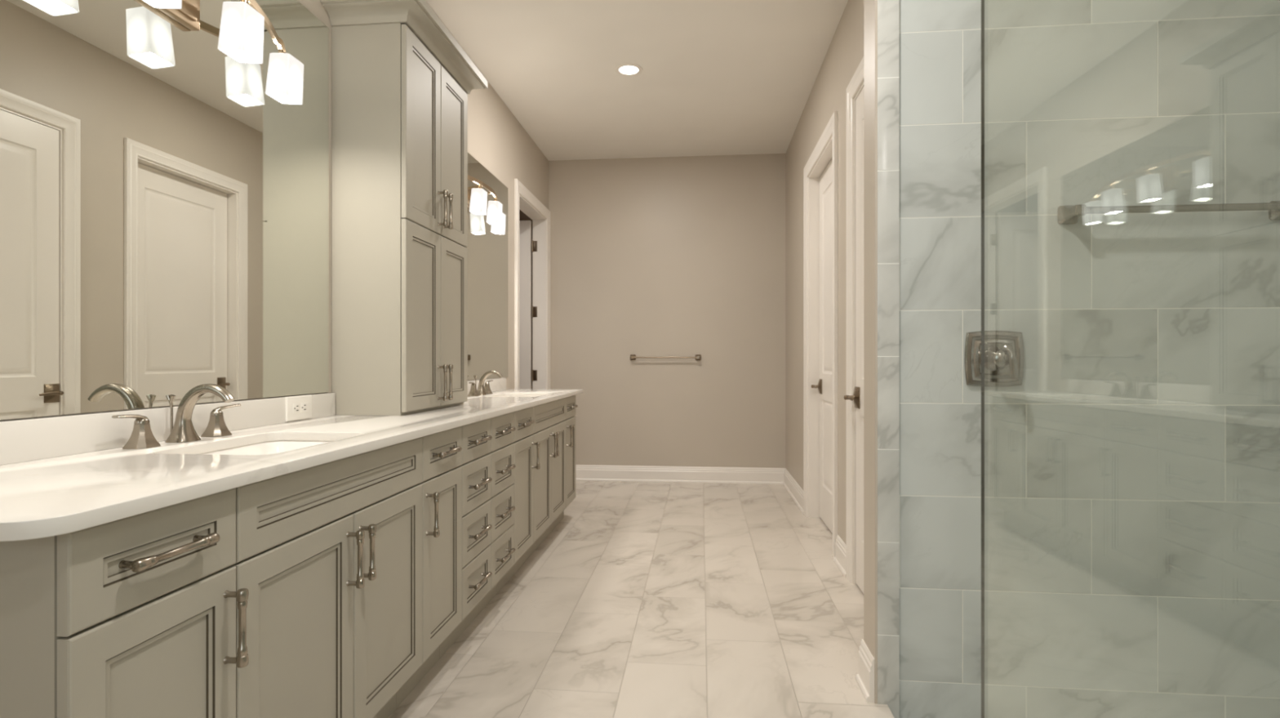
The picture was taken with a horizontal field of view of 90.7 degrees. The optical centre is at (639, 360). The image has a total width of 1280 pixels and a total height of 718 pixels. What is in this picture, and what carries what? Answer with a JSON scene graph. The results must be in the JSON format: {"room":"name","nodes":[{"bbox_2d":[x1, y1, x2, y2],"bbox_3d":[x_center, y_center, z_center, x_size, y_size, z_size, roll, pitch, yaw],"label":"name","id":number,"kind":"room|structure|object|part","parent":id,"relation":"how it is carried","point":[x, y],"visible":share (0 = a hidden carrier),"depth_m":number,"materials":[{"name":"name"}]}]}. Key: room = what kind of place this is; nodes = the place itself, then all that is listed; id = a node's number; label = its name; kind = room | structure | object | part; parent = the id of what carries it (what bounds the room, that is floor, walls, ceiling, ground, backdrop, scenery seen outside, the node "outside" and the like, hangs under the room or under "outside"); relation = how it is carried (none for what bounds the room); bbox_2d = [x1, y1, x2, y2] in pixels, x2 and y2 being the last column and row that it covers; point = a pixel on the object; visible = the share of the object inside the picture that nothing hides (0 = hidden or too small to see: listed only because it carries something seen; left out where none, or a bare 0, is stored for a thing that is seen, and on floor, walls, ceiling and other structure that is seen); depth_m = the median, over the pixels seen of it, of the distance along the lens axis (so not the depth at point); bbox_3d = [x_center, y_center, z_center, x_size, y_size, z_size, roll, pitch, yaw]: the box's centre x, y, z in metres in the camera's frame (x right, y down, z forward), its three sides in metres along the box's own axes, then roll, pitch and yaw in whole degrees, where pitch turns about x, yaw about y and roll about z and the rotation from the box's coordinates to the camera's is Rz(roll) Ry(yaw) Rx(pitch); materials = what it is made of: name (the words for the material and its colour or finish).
{"room":"bathroom","nodes":[
{"label":"bathroom","id":0,"kind":"room"},
{"bbox_2d":[0,0,548,421],"bbox_3d":[-1.309,-0.388,2.276,0.130,3.056,7.919,0,0,6],"label":"wall","id":1,"kind":"structure","parent":0,"point":[496,139],"depth_m":4.71,"materials":[{"name":"beige paint"}]},
{"bbox_2d":[0,0,328,419],"bbox_3d":[-1.295,-0.588,1.705,0.006,1.424,1.544,0,0,6],"label":"wall mirror","id":2,"kind":"object","parent":1,"relation":"attached to","point":[164,217],"visible":1,"depth_m":1.69,"materials":[{"name":"white mirror"}]},
{"bbox_2d":[142,0,303,104],"bbox_3d":[-1.202,-0.966,1.669,0.184,0.198,0.959,0,0,6],"label":"vanity light","id":3,"kind":"object","parent":2,"relation":"attached to","point":[241,37],"visible":1,"depth_m":1.81,"materials":[{"name":"white glass"}]},
{"bbox_3d":[-1.167,-0.938,1.520,0.084,0.141,0.089,0,0,6],"label":"lamp shade","id":4,"kind":"part","parent":3,"relation":"part of","materials":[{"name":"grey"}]},
{"bbox_3d":[-1.277,-1.002,1.676,0.034,0.125,0.260,0,0,6],"label":"plate","id":5,"kind":"part","parent":3,"relation":"part of","materials":[{"name":"beige metal"}]},
{"bbox_3d":[-1.139,-0.938,1.808,0.084,0.141,0.089,0,0,6],"label":"lamp shade","id":6,"kind":"part","parent":3,"relation":"part of","materials":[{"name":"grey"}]},
{"bbox_3d":[-1.181,-0.938,2.104,0.084,0.141,0.089,0,0,6],"label":"lamp shade","id":7,"kind":"part","parent":3,"relation":"part of","materials":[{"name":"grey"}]},
{"bbox_2d":[0,392,335,465],"bbox_3d":[-1.289,0.171,1.695,0.020,0.089,1.607,0,0,6],"label":"backsplash","id":8,"kind":"structure","parent":1,"relation":"attached to","point":[35,438],"depth_m":1.54,"materials":[{"name":"white stone"}]},
{"bbox_2d":[284,394,311,421],"bbox_3d":[-1.220,0.169,2.264,0.008,0.085,0.144,0,0,6],"label":"power outlet","id":9,"kind":"object","parent":8,"relation":"attached to","point":[296,407],"visible":1,"depth_m":2.25,"materials":[{"name":"white plastic"}]},
{"bbox_2d":[293,403,299,413],"bbox_3d":[-1.219,0.169,2.242,0.003,0.033,0.037,0,0,6],"label":"receptacle","id":10,"kind":"object","parent":9,"relation":"attached to","point":[295,406],"depth_m":2.24,"materials":[{"name":"white plastic"}]},
{"bbox_2d":[300,402,307,412],"bbox_3d":[-1.215,0.169,2.285,0.003,0.033,0.037,0,0,6],"label":"receptacle","id":11,"kind":"object","parent":9,"relation":"attached to","point":[304,406],"depth_m":2.28,"materials":[{"name":"white plastic"}]},
{"bbox_2d":[467,377,506,394],"bbox_3d":[-1.073,0.171,3.927,0.020,0.089,1.510,0,0,6],"label":"backsplash","id":12,"kind":"structure","parent":1,"relation":"attached to","point":[498,384],"depth_m":4.43,"materials":[{"name":"white stone"}]},
{"bbox_2d":[466,152,507,380],"bbox_3d":[-1.075,-0.588,3.977,0.006,1.424,1.590,0,0,6],"label":"wall mirror","id":13,"kind":"object","parent":1,"relation":"attached to","point":[487,251],"visible":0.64,"depth_m":4.28,"materials":[{"name":"white mirror"}]},
{"bbox_2d":[467,174,506,234],"bbox_3d":[-0.989,-0.966,3.878,0.184,0.198,0.959,0,0,6],"label":"vanity light","id":14,"kind":"object","parent":13,"relation":"attached to","point":[477,196],"visible":0.71,"depth_m":3.88,"materials":[{"name":"white glass"}]},
{"bbox_3d":[-1.063,-1.002,3.885,0.034,0.125,0.260,0,0,6],"label":"plate","id":15,"kind":"part","parent":14,"relation":"part of","materials":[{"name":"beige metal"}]},
{"bbox_3d":[-0.953,-0.938,3.729,0.084,0.141,0.089,0,0,6],"label":"lamp shade","id":16,"kind":"part","parent":14,"relation":"part of","materials":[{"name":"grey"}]},
{"bbox_3d":[-0.925,-0.938,4.018,0.084,0.141,0.089,0,0,6],"label":"lamp shade","id":17,"kind":"part","parent":14,"relation":"part of","materials":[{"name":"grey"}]},
{"bbox_3d":[-0.967,-0.938,4.313,0.084,0.141,0.089,0,0,6],"label":"lamp shade","id":18,"kind":"part","parent":14,"relation":"part of","materials":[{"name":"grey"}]},
{"bbox_2d":[515,178,551,388],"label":"door frame","id":19,"kind":"structure","parent":1,"relation":"in","point":[540,311],"depth_m":5.94,"materials":[{"name":"white paint"}]},
{"bbox_2d":[519,208,532,388],"bbox_3d":[-1.633,-0.160,5.634,1.163,2.700,2.400,0,0,6],"label":"wall","id":20,"kind":"structure","parent":0,"point":[522,216],"depth_m":6.74,"materials":[{"name":"beige paint"}]},
{"bbox_2d":[426,0,848,160],"bbox_3d":[0.477,-1.966,2.113,3.757,0.100,7.899,0,0,6],"label":"ceiling","id":21,"kind":"structure","parent":0,"point":[717,77],"depth_m":4.11,"materials":[{"name":"beige paint"}]},
{"bbox_2d":[614,62,642,76],"bbox_3d":[-0.074,-1.912,4.165,0.183,0.006,0.183,0,0,6],"label":"recessed light","id":22,"kind":"object","parent":21,"relation":"in","point":[628,69],"visible":1,"depth_m":4.16,"materials":[{"name":"white paint"}]},
{"bbox_2d":[388,480,893,717],"bbox_3d":[-0.145,1.190,2.174,2.507,0.100,7.899,0,0,6],"label":"floor","id":23,"kind":"structure","parent":0,"point":[646,599],"depth_m":2.75,"materials":[{"name":"stone"}]},
{"bbox_2d":[0,487,248,717],"bbox_3d":[-1.057,0.692,1.098,0.592,0.897,0.333,0,0,6],"label":"vanity cabinet","id":24,"kind":"object","parent":23,"relation":"on","point":[135,615],"visible":0.98,"depth_m":1.00,"materials":[{"name":"beige paint"}]},
{"bbox_3d":[-0.815,0.323,1.075,0.020,0.150,0.330,0,0,6],"label":"drawer","id":25,"kind":"part","parent":24,"relation":"part of","materials":[{"name":"beige paint"}]},
{"bbox_3d":[-0.815,0.697,1.075,0.020,0.590,0.330,0,0,6],"label":"cabinet door","id":26,"kind":"part","parent":24,"relation":"part of","materials":[{"name":"beige paint"}]},
{"bbox_3d":[-0.794,0.323,1.073,0.044,0.021,0.168,0,0,6],"label":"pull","id":27,"kind":"part","parent":24,"relation":"part of","materials":[{"name":"silver metal"}]},
{"bbox_3d":[-0.771,0.510,1.208,0.044,0.148,0.021,0,0,6],"label":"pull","id":28,"kind":"part","parent":24,"relation":"part of","materials":[{"name":"silver metal"}]},
{"bbox_2d":[231,436,422,717],"bbox_3d":[-1.001,0.692,1.677,0.592,0.897,0.829,0,0,6],"label":"vanity cabinet","id":29,"kind":"object","parent":23,"relation":"on","point":[329,554],"visible":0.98,"depth_m":1.58,"materials":[{"name":"beige paint"}]},
{"bbox_2d":[0,388,582,541],"bbox_3d":[-0.900,0.229,2.823,0.575,0.026,3.933,0,0,6],"label":"countertop","id":30,"kind":"structure","parent":29,"relation":"on","point":[46,497],"depth_m":1.32,"materials":[{"name":"white stone"}]},
{"bbox_2d":[111,383,241,448],"bbox_3d":[-1.181,0.139,1.694,0.191,0.154,0.405,0,0,6],"label":"faucet","id":31,"kind":"object","parent":30,"relation":"on","point":[183,430],"visible":1,"depth_m":1.68,"materials":[{"name":"silver metal"}]},
{"bbox_3d":[-1.245,0.143,1.545,0.028,0.028,0.096,0,0,6],"label":"lever","id":32,"kind":"part","parent":31,"relation":"part of","materials":[{"name":"silver metal"}]},
{"bbox_3d":[-1.243,0.187,1.577,0.064,0.058,0.070,0,0,6],"label":"handle","id":33,"kind":"part","parent":31,"relation":"part of","materials":[{"name":"silver metal"}]},
{"bbox_3d":[-1.264,0.153,1.702,0.026,0.124,0.012,0,0,6],"label":"lift rod","id":34,"kind":"part","parent":31,"relation":"part of","materials":[{"name":"silver metal"}]},
{"bbox_3d":[-1.173,0.139,1.693,0.174,0.154,0.073,0,0,6],"label":"spout","id":35,"kind":"part","parent":31,"relation":"part of","materials":[{"name":"silver metal"}]},
{"bbox_3d":[-1.219,0.187,1.820,0.064,0.058,0.070,0,0,6],"label":"handle","id":36,"kind":"part","parent":31,"relation":"part of","materials":[{"name":"silver metal"}]},
{"bbox_3d":[-1.215,0.143,1.852,0.028,0.028,0.096,0,0,6],"label":"lever","id":37,"kind":"part","parent":31,"relation":"part of","materials":[{"name":"silver metal"}]},
{"bbox_2d":[200,440,331,454],"bbox_3d":[-0.982,0.315,1.683,0.360,0.145,0.500,0,0,6],"label":"sink basin","id":38,"kind":"object","parent":30,"relation":"in","point":[277,446],"visible":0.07,"depth_m":1.89,"materials":[{"name":"white ceramic"}]},
{"bbox_2d":[320,0,487,415],"bbox_3d":[-1.000,-0.598,2.813,0.380,1.628,0.812,0,0,6],"label":"tall cabinet","id":39,"kind":"object","parent":30,"relation":"on","point":[402,82],"visible":0.99,"depth_m":2.50,"materials":[{"name":"beige paint"}]},
{"bbox_3d":[-1.000,-1.367,2.813,0.380,0.090,0.812,0,0,6],"label":"crown moulding","id":40,"kind":"part","parent":39,"relation":"part of","materials":[{"name":"beige paint"}]},
{"bbox_3d":[-0.910,-0.938,2.641,0.020,0.758,0.332,0,0,6],"label":"cabinet door","id":41,"kind":"part","parent":39,"relation":"part of","materials":[{"name":"beige paint"}]},
{"bbox_3d":[-0.910,-0.177,2.641,0.020,0.758,0.332,0,0,6],"label":"cabinet door","id":42,"kind":"part","parent":39,"relation":"part of","materials":[{"name":"beige paint"}]},
{"bbox_3d":[-0.865,-0.668,2.776,0.044,0.160,0.021,0,0,6],"label":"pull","id":43,"kind":"part","parent":39,"relation":"part of","materials":[{"name":"silver metal"}]},
{"bbox_3d":[-0.865,0.097,2.776,0.044,0.160,0.021,0,0,6],"label":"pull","id":44,"kind":"part","parent":39,"relation":"part of","materials":[{"name":"silver metal"}]},
{"bbox_3d":[-0.860,-0.668,2.833,0.044,0.160,0.021,0,0,6],"label":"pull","id":45,"kind":"part","parent":39,"relation":"part of","materials":[{"name":"silver metal"}]},
{"bbox_3d":[-0.860,0.097,2.833,0.044,0.160,0.021,0,0,6],"label":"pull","id":46,"kind":"part","parent":39,"relation":"part of","materials":[{"name":"silver metal"}]},
{"bbox_3d":[-0.878,-0.938,2.970,0.020,0.758,0.324,0,0,6],"label":"cabinet door","id":47,"kind":"part","parent":39,"relation":"part of","materials":[{"name":"beige paint"}]},
{"bbox_3d":[-0.878,-0.177,2.970,0.020,0.758,0.324,0,0,6],"label":"cabinet door","id":48,"kind":"part","parent":39,"relation":"part of","materials":[{"name":"beige paint"}]},
{"bbox_2d":[467,369,502,395],"bbox_3d":[-0.959,0.139,3.991,0.191,0.154,0.405,0,0,6],"label":"faucet","id":49,"kind":"object","parent":30,"relation":"on","point":[482,389],"visible":1,"depth_m":3.98,"materials":[{"name":"silver metal"}]},
{"bbox_3d":[-1.020,0.187,3.874,0.064,0.058,0.070,0,0,6],"label":"handle","id":50,"kind":"part","parent":49,"relation":"part of","materials":[{"name":"silver metal"}]},
{"bbox_3d":[-0.997,0.187,4.117,0.064,0.058,0.070,0,0,6],"label":"handle","id":51,"kind":"part","parent":49,"relation":"part of","materials":[{"name":"silver metal"}]},
{"bbox_3d":[-0.993,0.143,4.150,0.028,0.028,0.096,0,0,6],"label":"lever","id":52,"kind":"part","parent":49,"relation":"part of","materials":[{"name":"silver metal"}]},
{"bbox_3d":[-0.951,0.139,3.990,0.174,0.154,0.073,0,0,6],"label":"spout","id":53,"kind":"part","parent":49,"relation":"part of","materials":[{"name":"silver metal"}]},
{"bbox_3d":[-0.779,0.697,1.449,0.020,0.590,0.415,0,0,6],"label":"cabinet door","id":54,"kind":"part","parent":29,"relation":"part of","materials":[{"name":"beige paint"}]},
{"bbox_3d":[-0.730,0.510,1.625,0.044,0.148,0.021,0,0,6],"label":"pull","id":55,"kind":"part","parent":29,"relation":"part of","materials":[{"name":"silver metal"}]},
{"bbox_3d":[-0.725,0.510,1.685,0.044,0.148,0.021,0,0,6],"label":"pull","id":56,"kind":"part","parent":29,"relation":"part of","materials":[{"name":"silver metal"}]},
{"bbox_3d":[-0.739,0.697,1.862,0.020,0.590,0.407,0,0,6],"label":"cabinet door","id":57,"kind":"part","parent":29,"relation":"part of","materials":[{"name":"beige paint"}]},
{"bbox_2d":[396,426,462,706],"bbox_3d":[-0.944,0.692,2.260,0.592,0.897,0.341,0,0,6],"label":"vanity cabinet","id":58,"kind":"object","parent":23,"relation":"on","point":[442,451],"visible":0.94,"depth_m":2.22,"materials":[{"name":"beige paint"}]},
{"bbox_3d":[-0.685,0.510,2.094,0.044,0.148,0.021,0,0,6],"label":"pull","id":59,"kind":"part","parent":58,"relation":"part of","materials":[{"name":"silver metal"}]},
{"bbox_3d":[-0.703,0.697,2.237,0.020,0.590,0.338,0,0,6],"label":"cabinet door","id":60,"kind":"part","parent":58,"relation":"part of","materials":[{"name":"beige paint"}]},
{"bbox_3d":[-0.703,0.323,2.237,0.020,0.150,0.338,0,0,6],"label":"drawer","id":61,"kind":"part","parent":58,"relation":"part of","materials":[{"name":"beige paint"}]},
{"bbox_3d":[-0.681,0.323,2.235,0.044,0.021,0.168,0,0,6],"label":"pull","id":62,"kind":"part","parent":58,"relation":"part of","materials":[{"name":"silver metal"}]},
{"bbox_2d":[439,417,492,658],"bbox_3d":[-0.917,0.692,2.598,0.582,0.897,0.333,0,0,6],"label":"vanity cabinet","id":63,"kind":"object","parent":23,"relation":"on","point":[477,437],"visible":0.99,"depth_m":2.55,"materials":[{"name":"beige paint"}]},
{"bbox_3d":[-0.670,0.499,2.574,0.020,0.194,0.330,0,0,6],"label":"drawer","id":64,"kind":"part","parent":63,"relation":"part of","materials":[{"name":"beige paint"}]},
{"bbox_3d":[-0.670,0.894,2.574,0.020,0.196,0.330,0,0,6],"label":"drawer","id":65,"kind":"part","parent":63,"relation":"part of","materials":[{"name":"beige paint"}]},
{"bbox_3d":[-0.670,0.697,2.574,0.020,0.192,0.330,0,0,6],"label":"drawer","id":66,"kind":"part","parent":63,"relation":"part of","materials":[{"name":"beige paint"}]},
{"bbox_3d":[-0.670,0.323,2.574,0.020,0.150,0.330,0,0,6],"label":"drawer","id":67,"kind":"part","parent":63,"relation":"part of","materials":[{"name":"beige paint"}]},
{"bbox_3d":[-0.649,0.894,2.571,0.044,0.021,0.168,0,0,6],"label":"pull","id":68,"kind":"part","parent":63,"relation":"part of","materials":[{"name":"silver metal"}]},
{"bbox_3d":[-0.649,0.697,2.571,0.044,0.021,0.168,0,0,6],"label":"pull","id":69,"kind":"part","parent":63,"relation":"part of","materials":[{"name":"silver metal"}]},
{"bbox_3d":[-0.649,0.499,2.571,0.044,0.021,0.168,0,0,6],"label":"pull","id":70,"kind":"part","parent":63,"relation":"part of","materials":[{"name":"silver metal"}]},
{"bbox_3d":[-0.649,0.323,2.571,0.044,0.021,0.168,0,0,6],"label":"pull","id":71,"kind":"part","parent":63,"relation":"part of","materials":[{"name":"silver metal"}]},
{"bbox_2d":[471,411,515,622],"bbox_3d":[-0.884,0.692,2.932,0.582,0.897,0.338,0,0,6],"label":"vanity cabinet","id":72,"kind":"object","parent":23,"relation":"on","point":[503,549],"visible":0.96,"depth_m":2.89,"materials":[{"name":"beige paint"}]},
{"bbox_3d":[-0.637,0.499,2.909,0.020,0.194,0.335,0,0,6],"label":"drawer","id":73,"kind":"part","parent":72,"relation":"part of","materials":[{"name":"beige paint"}]},
{"bbox_3d":[-0.637,0.894,2.909,0.020,0.196,0.335,0,0,6],"label":"drawer","id":74,"kind":"part","parent":72,"relation":"part of","materials":[{"name":"beige paint"}]},
{"bbox_3d":[-0.637,0.697,2.909,0.020,0.192,0.335,0,0,6],"label":"drawer","id":75,"kind":"part","parent":72,"relation":"part of","materials":[{"name":"beige paint"}]},
{"bbox_3d":[-0.637,0.323,2.909,0.020,0.150,0.335,0,0,6],"label":"drawer","id":76,"kind":"part","parent":72,"relation":"part of","materials":[{"name":"beige paint"}]},
{"bbox_3d":[-0.616,0.894,2.906,0.044,0.021,0.168,0,0,6],"label":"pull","id":77,"kind":"part","parent":72,"relation":"part of","materials":[{"name":"silver metal"}]},
{"bbox_3d":[-0.616,0.697,2.906,0.044,0.021,0.168,0,0,6],"label":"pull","id":78,"kind":"part","parent":72,"relation":"part of","materials":[{"name":"silver metal"}]},
{"bbox_3d":[-0.616,0.499,2.906,0.044,0.021,0.168,0,0,6],"label":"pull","id":79,"kind":"part","parent":72,"relation":"part of","materials":[{"name":"silver metal"}]},
{"bbox_3d":[-0.616,0.323,2.906,0.044,0.021,0.168,0,0,6],"label":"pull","id":80,"kind":"part","parent":72,"relation":"part of","materials":[{"name":"silver metal"}]},
{"bbox_2d":[496,406,540,593],"bbox_3d":[-0.846,0.692,3.277,0.592,0.897,0.353,0,0,6],"label":"vanity cabinet","id":81,"kind":"object","parent":23,"relation":"on","point":[523,442],"visible":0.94,"depth_m":3.25,"materials":[{"name":"beige paint"}]},
{"bbox_3d":[-0.604,0.697,3.253,0.020,0.590,0.350,0,0,6],"label":"cabinet door","id":82,"kind":"part","parent":81,"relation":"part of","materials":[{"name":"beige paint"}]},
{"bbox_3d":[-0.604,0.323,3.253,0.020,0.150,0.350,0,0,6],"label":"drawer","id":83,"kind":"part","parent":81,"relation":"part of","materials":[{"name":"beige paint"}]},
{"bbox_3d":[-0.583,0.323,3.251,0.044,0.021,0.168,0,0,6],"label":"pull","id":84,"kind":"part","parent":81,"relation":"part of","materials":[{"name":"silver metal"}]},
{"bbox_3d":[-0.559,0.510,3.397,0.044,0.148,0.021,0,0,6],"label":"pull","id":85,"kind":"part","parent":81,"relation":"part of","materials":[{"name":"silver metal"}]},
{"bbox_2d":[517,397,565,568],"bbox_3d":[-0.790,0.692,3.859,0.592,0.897,0.814,0,0,6],"label":"vanity cabinet","id":86,"kind":"object","parent":23,"relation":"on","point":[549,424],"visible":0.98,"depth_m":3.77,"materials":[{"name":"beige paint"}]},
{"bbox_3d":[-0.568,0.697,3.632,0.020,0.590,0.402,0,0,6],"label":"cabinet door","id":87,"kind":"part","parent":86,"relation":"part of","materials":[{"name":"beige paint"}]},
{"bbox_3d":[-0.520,0.510,3.801,0.044,0.148,0.021,0,0,6],"label":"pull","id":88,"kind":"part","parent":86,"relation":"part of","materials":[{"name":"silver metal"}]},
{"bbox_3d":[-0.514,0.510,3.861,0.044,0.148,0.021,0,0,6],"label":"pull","id":89,"kind":"part","parent":86,"relation":"part of","materials":[{"name":"silver metal"}]},
{"bbox_3d":[-0.528,0.697,4.037,0.020,0.590,0.405,0,0,6],"label":"cabinet door","id":90,"kind":"part","parent":86,"relation":"part of","materials":[{"name":"beige paint"}]},
{"bbox_2d":[552,395,577,528],"bbox_3d":[-0.734,0.692,4.437,0.592,0.897,0.347,0,0,6],"label":"vanity cabinet","id":91,"kind":"object","parent":23,"relation":"on","point":[571,405],"visible":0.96,"depth_m":4.40,"materials":[{"name":"beige paint"}]},
{"bbox_3d":[-0.492,0.697,4.414,0.020,0.590,0.344,0,0,6],"label":"cabinet door","id":92,"kind":"part","parent":91,"relation":"part of","materials":[{"name":"beige paint"}]},
{"bbox_3d":[-0.474,0.510,4.268,0.044,0.148,0.021,0,0,6],"label":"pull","id":93,"kind":"part","parent":91,"relation":"part of","materials":[{"name":"silver metal"}]},
{"bbox_3d":[-0.492,0.323,4.414,0.020,0.150,0.344,0,0,6],"label":"drawer","id":94,"kind":"part","parent":91,"relation":"part of","materials":[{"name":"beige paint"}]},
{"bbox_3d":[-0.470,0.323,4.412,0.044,0.021,0.168,0,0,6],"label":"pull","id":95,"kind":"part","parent":91,"relation":"part of","materials":[{"name":"silver metal"}]},
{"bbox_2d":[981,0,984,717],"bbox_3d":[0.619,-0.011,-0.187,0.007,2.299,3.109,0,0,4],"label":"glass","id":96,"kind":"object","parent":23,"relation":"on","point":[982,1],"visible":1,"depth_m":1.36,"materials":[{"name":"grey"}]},
{"bbox_2d":[548,153,785,467],"bbox_3d":[0.244,-0.388,6.029,2.537,3.056,0.150,0,0,6],"label":"wall","id":97,"kind":"structure","parent":0,"point":[662,256],"depth_m":5.95,"materials":[{"name":"beige paint"}]},
{"bbox_2d":[630,354,701,359],"bbox_3d":[0.236,-0.030,5.921,0.671,0.056,0.065,0,0,6],"label":"towel bar","id":98,"kind":"object","parent":97,"relation":"attached to","point":[633,357],"visible":1,"depth_m":5.91,"materials":[{"name":"silver metal"}]},
{"bbox_3d":[-0.070,-0.030,5.950,0.056,0.056,0.065,0,0,6],"label":"post","id":99,"kind":"part","parent":98,"relation":"part of","materials":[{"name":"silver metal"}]},
{"bbox_3d":[0.542,-0.030,5.891,0.056,0.056,0.065,0,0,6],"label":"post","id":100,"kind":"part","parent":98,"relation":"part of","materials":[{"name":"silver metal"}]},
{"bbox_2d":[575,464,786,484],"bbox_3d":[0.234,1.067,5.941,2.235,0.146,0.026,0,0,6],"label":"baseboard","id":101,"kind":"structure","parent":97,"relation":"attached to","point":[583,472],"depth_m":5.92,"materials":[{"name":"white paint"}]},
{"bbox_2d":[785,0,863,543],"bbox_3d":[1.252,-0.388,4.028,0.160,3.056,3.639,0,0,6],"label":"wall","id":102,"kind":"structure","parent":0,"point":[845,53],"depth_m":4.53,"materials":[{"name":"beige paint"}]},
{"bbox_2d":[782,468,803,513],"bbox_3d":[1.278,1.067,5.265,0.026,0.146,1.131,0,0,6],"label":"baseboard","id":103,"kind":"structure","parent":102,"relation":"attached to","point":[793,488],"depth_m":5.20,"materials":[{"name":"white paint"}]},
{"bbox_2d":[803,111,837,557],"bbox_3d":[1.243,-0.143,4.149,0.162,2.567,1.084,0,0,6],"label":"door","id":104,"kind":"structure","parent":102,"relation":"in","point":[820,170],"depth_m":4.53,"materials":[{"name":"white paint"}]},
{"bbox_3d":[1.250,0.185,4.476,0.056,0.028,0.126,0,0,6],"label":"lever","id":105,"kind":"part","parent":104,"relation":"part of","materials":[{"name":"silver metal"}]},
{"bbox_3d":[1.285,0.185,4.522,0.020,0.106,0.085,0,0,6],"label":"handle","id":106,"kind":"part","parent":104,"relation":"part of","materials":[{"name":"silver metal"}]},
{"bbox_2d":[843,57,863,592],"bbox_3d":[1.089,-0.143,2.780,0.204,2.567,1.069,0,0,6],"label":"door","id":107,"kind":"structure","parent":102,"relation":"in","point":[854,397],"depth_m":3.22,"materials":[{"name":"white paint"}]},
{"bbox_3d":[1.048,0.185,3.123,0.056,0.028,0.126,0,0,6],"label":"lever","id":108,"kind":"part","parent":107,"relation":"part of","materials":[{"name":"silver metal"}]},
{"bbox_3d":[1.083,0.185,3.169,0.020,0.106,0.085,0,0,6],"label":"handle","id":109,"kind":"part","parent":107,"relation":"part of","materials":[{"name":"silver metal"}]},
{"bbox_2d":[833,534,845,577],"bbox_3d":[1.104,1.067,3.467,0.026,0.146,0.289,0,0,6],"label":"baseboard","id":110,"kind":"structure","parent":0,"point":[839,558],"depth_m":3.48,"materials":[{"name":"white paint"}]},
{"bbox_2d":[863,0,1279,717],"bbox_3d":[1.572,-0.308,2.096,1.575,3.216,0.144,0,0,6],"label":"wall","id":111,"kind":"structure","parent":0,"point":[1132,469],"depth_m":2.05,"materials":[{"name":"stone"}]},
{"bbox_2d":[855,638,874,702],"bbox_3d":[0.776,1.067,2.184,0.026,0.146,0.153,0,0,6],"label":"baseboard","id":112,"kind":"structure","parent":111,"relation":"attached to","point":[864,677],"depth_m":2.16,"materials":[{"name":"white paint"}]},
{"bbox_2d":[877,0,899,717],"bbox_3d":[0.825,-0.308,2.109,0.070,3.216,0.027,0,0,6],"label":"trim","id":113,"kind":"structure","parent":111,"relation":"attached to","point":[888,11],"depth_m":2.10,"materials":[{"name":"stone"}]},
{"bbox_2d":[964,330,1024,386],"bbox_3d":[1.159,-0.006,2.036,0.185,0.185,0.082,0,0,6],"label":"shower valve","id":114,"kind":"object","parent":111,"relation":"attached to","point":[1004,354],"visible":0.97,"depth_m":2.06,"materials":[{"name":"grey metal"}]},
{"bbox_3d":[1.177,0.004,2.010,0.042,0.113,0.033,0,0,6],"label":"lever","id":115,"kind":"part","parent":114,"relation":"part of","materials":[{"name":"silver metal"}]},
{"bbox_2d":[1057,200,1279,224],"bbox_3d":[1.699,-0.473,1.987,0.692,0.062,0.076,0,0,6],"label":"towel bar","id":116,"kind":"object","parent":111,"relation":"attached to","point":[1067,214],"visible":1,"depth_m":1.97,"materials":[{"name":"grey metal"}]},
{"bbox_3d":[1.386,-0.473,2.017,0.062,0.062,0.076,0,0,6],"label":"post","id":117,"kind":"part","parent":116,"relation":"part of","materials":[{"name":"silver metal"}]},
{"bbox_3d":[2.013,-0.473,1.957,0.062,0.062,0.076,0,0,6],"label":"post","id":118,"kind":"part","parent":116,"relation":"part of","materials":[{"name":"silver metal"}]}
]}

